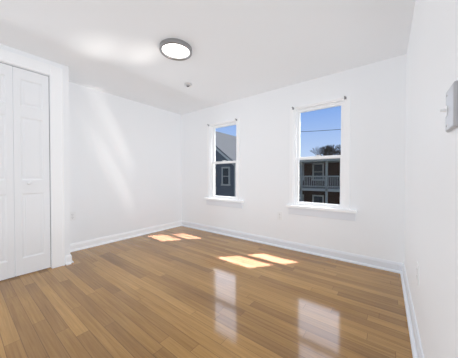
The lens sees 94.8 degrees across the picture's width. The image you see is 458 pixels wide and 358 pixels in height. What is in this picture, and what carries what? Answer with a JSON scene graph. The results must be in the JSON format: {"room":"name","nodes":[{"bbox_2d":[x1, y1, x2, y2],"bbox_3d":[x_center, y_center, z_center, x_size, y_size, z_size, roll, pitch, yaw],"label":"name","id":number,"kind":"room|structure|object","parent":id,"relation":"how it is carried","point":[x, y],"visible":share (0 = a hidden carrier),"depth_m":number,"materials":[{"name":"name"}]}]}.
{"room":"empty bedroom","nodes":[
{"label":"empty bedroom","id":0,"kind":"room"},
{"bbox_2d":[0,44,69,264],"bbox_3d":[-2.537,-0.138,1.463,0.100,2.200,2.333,1,1,37],"label":"wall","id":1,"kind":"structure","parent":0,"point":[4,47],"depth_m":2.33,"materials":[{"name":"white paint"}]},
{"bbox_2d":[0,62,50,280],"bbox_3d":[-2.233,-0.068,1.807,0.096,2.028,1.089,1,1,37],"label":"closet door","id":2,"kind":"structure","parent":1,"relation":"in","point":[25,225],"depth_m":2.08,"materials":[{"name":"paint"}]},
{"bbox_2d":[0,49,64,268],"bbox_3d":[-2.250,-0.117,1.820,0.124,2.150,1.312,1,1,37],"label":"trim","id":3,"kind":"structure","parent":1,"relation":"attached to","point":[56,117],"depth_m":2.25,"materials":[{"name":"paint"}]},
{"bbox_2d":[66,255,70,264],"bbox_3d":[-1.788,0.901,2.345,0.031,0.100,0.043,1,1,37],"label":"baseboard","id":4,"kind":"structure","parent":1,"relation":"attached to","point":[68,257],"depth_m":2.35,"materials":[{"name":"paint"}]},
{"bbox_2d":[69,82,181,243],"bbox_3d":[-2.362,-0.151,2.467,0.160,2.200,4.460,1,1,37],"label":"wall","id":5,"kind":"structure","parent":0,"point":[125,155],"depth_m":3.23,"materials":[{"name":"paint"}]},
{"bbox_2d":[70,211,75,220],"bbox_3d":[-2.047,0.485,2.751,0.006,0.116,0.072,1,1,37],"label":"outlet","id":6,"kind":"object","parent":5,"relation":"attached to","point":[72,214],"visible":0.94,"depth_m":2.75,"materials":[{"name":"plastic"}]},
{"bbox_2d":[70,220,181,251],"bbox_3d":[-1.528,0.887,3.412,0.031,0.100,1.967,1,1,37],"label":"baseboard","id":7,"kind":"structure","parent":5,"relation":"attached to","point":[77,246],"depth_m":3.23,"materials":[{"name":"paint"}]},
{"bbox_2d":[0,226,412,357],"bbox_3d":[-0.953,1.024,1.383,4.215,0.120,4.910,1,1,37],"label":"floor","id":8,"kind":"structure","parent":0,"point":[181,291],"depth_m":1.64,"materials":[{"name":"brown wood"}]},
{"bbox_2d":[0,0,415,114],"bbox_3d":[-0.953,-1.296,1.353,4.215,0.120,4.910,1,1,37],"label":"ceiling","id":9,"kind":"structure","parent":0,"point":[241,49],"depth_m":1.88,"materials":[{"name":"paint"}]},
{"bbox_2d":[159,38,191,60],"bbox_3d":[-0.504,-1.223,2.000,0.300,0.042,0.300,1,1,37],"label":"ceiling light","id":10,"kind":"object","parent":9,"relation":"attached to","point":[175,49],"depth_m":1.97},
{"bbox_2d":[181,54,405,262],"bbox_3d":[0.501,-0.160,3.183,3.835,2.200,0.160,1,1,37],"label":"wall","id":11,"kind":"structure","parent":0,"point":[376,91],"depth_m":2.62,"materials":[{"name":"paint"}]},
{"bbox_2d":[204,118,243,207],"bbox_3d":[-0.064,-0.251,3.571,0.805,1.422,0.210,1,1,37],"label":"window","id":12,"kind":"structure","parent":11,"relation":"in","point":[212,198],"depth_m":3.64,"materials":[{"name":"paint"}]},
{"bbox_2d":[277,211,281,219],"bbox_3d":[0.707,0.513,2.929,0.072,0.116,0.006,1,1,37],"label":"outlet","id":13,"kind":"object","parent":11,"relation":"attached to","point":[279,214],"visible":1,"depth_m":2.93,"materials":[{"name":"plastic"}]},
{"bbox_2d":[182,221,403,273],"bbox_3d":[0.404,0.890,3.151,3.415,0.100,0.031,1,1,37],"label":"baseboard","id":14,"kind":"structure","parent":11,"relation":"attached to","point":[391,266],"depth_m":2.68,"materials":[{"name":"paint"}]},
{"bbox_2d":[286,96,356,220],"bbox_3d":[1.147,-0.239,2.643,0.815,1.422,0.210,1,1,37],"label":"window","id":15,"kind":"structure","parent":11,"relation":"in","point":[341,211],"depth_m":2.59,"materials":[{"name":"paint"}]},
{"bbox_2d":[404,0,457,357],"bbox_3d":[0.501,-0.122,0.276,0.160,2.200,4.462,1,1,37],"label":"wall","id":16,"kind":"structure","parent":0,"point":[431,152],"depth_m":0.88,"materials":[{"name":"paint"}]},
{"bbox_2d":[400,264,423,357],"bbox_3d":[0.472,0.926,0.410,0.031,0.100,4.300,1,1,37],"label":"baseboard","id":17,"kind":"structure","parent":16,"relation":"attached to","point":[417,352],"depth_m":1.36,"materials":[{"name":"paint"}]},
{"bbox_2d":[416,262,418,285],"bbox_3d":[1.101,0.551,1.229,0.006,0.116,0.072,1,1,37],"label":"outlet","id":18,"kind":"object","parent":16,"relation":"attached to","point":[417,276],"visible":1,"depth_m":1.22,"materials":[{"name":"plastic"}]},
{"bbox_2d":[440,80,457,131],"bbox_3d":[0.630,-0.202,0.604,0.028,0.124,0.101,1,1,37],"label":"light switch","id":19,"kind":"object","parent":16,"relation":"attached to","point":[451,111],"visible":1,"depth_m":0.58,"materials":[{"name":"grey plastic"}]},
{"label":"outside","id":20,"kind":"structure","parent":0,"visible":0},
{"bbox_3d":[23.878,3.649,36.623,120.000,0.300,78.400,1,1,37],"label":"ground","id":21,"kind":"structure","parent":20,"visible":0},
{"bbox_2d":[216,131,235,196],"bbox_3d":[0.366,-0.288,20.812,8.410,7.990,10.580,1,1,37],"label":"house","id":22,"kind":"structure","parent":21,"relation":"on","point":[225,143],"depth_m":15.15,"materials":[{"name":"blue"}]},
{"bbox_2d":[299,158,339,203],"bbox_3d":[10.056,0.927,20.444,11.420,5.570,11.560,1,1,37],"label":"house","id":23,"kind":"structure","parent":21,"relation":"on","point":[319,179],"depth_m":17.18,"materials":[{"name":"brown"}]},
{"bbox_2d":[311,145,340,155],"bbox_3d":[13.655,-0.583,28.112,4.133,8.398,5.292,0,1,-12],"label":"tree","id":24,"kind":"object","parent":21,"relation":"on","point":[328,150],"visible":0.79,"depth_m":27.90,"materials":[{"name":"green plant"}]}
]}

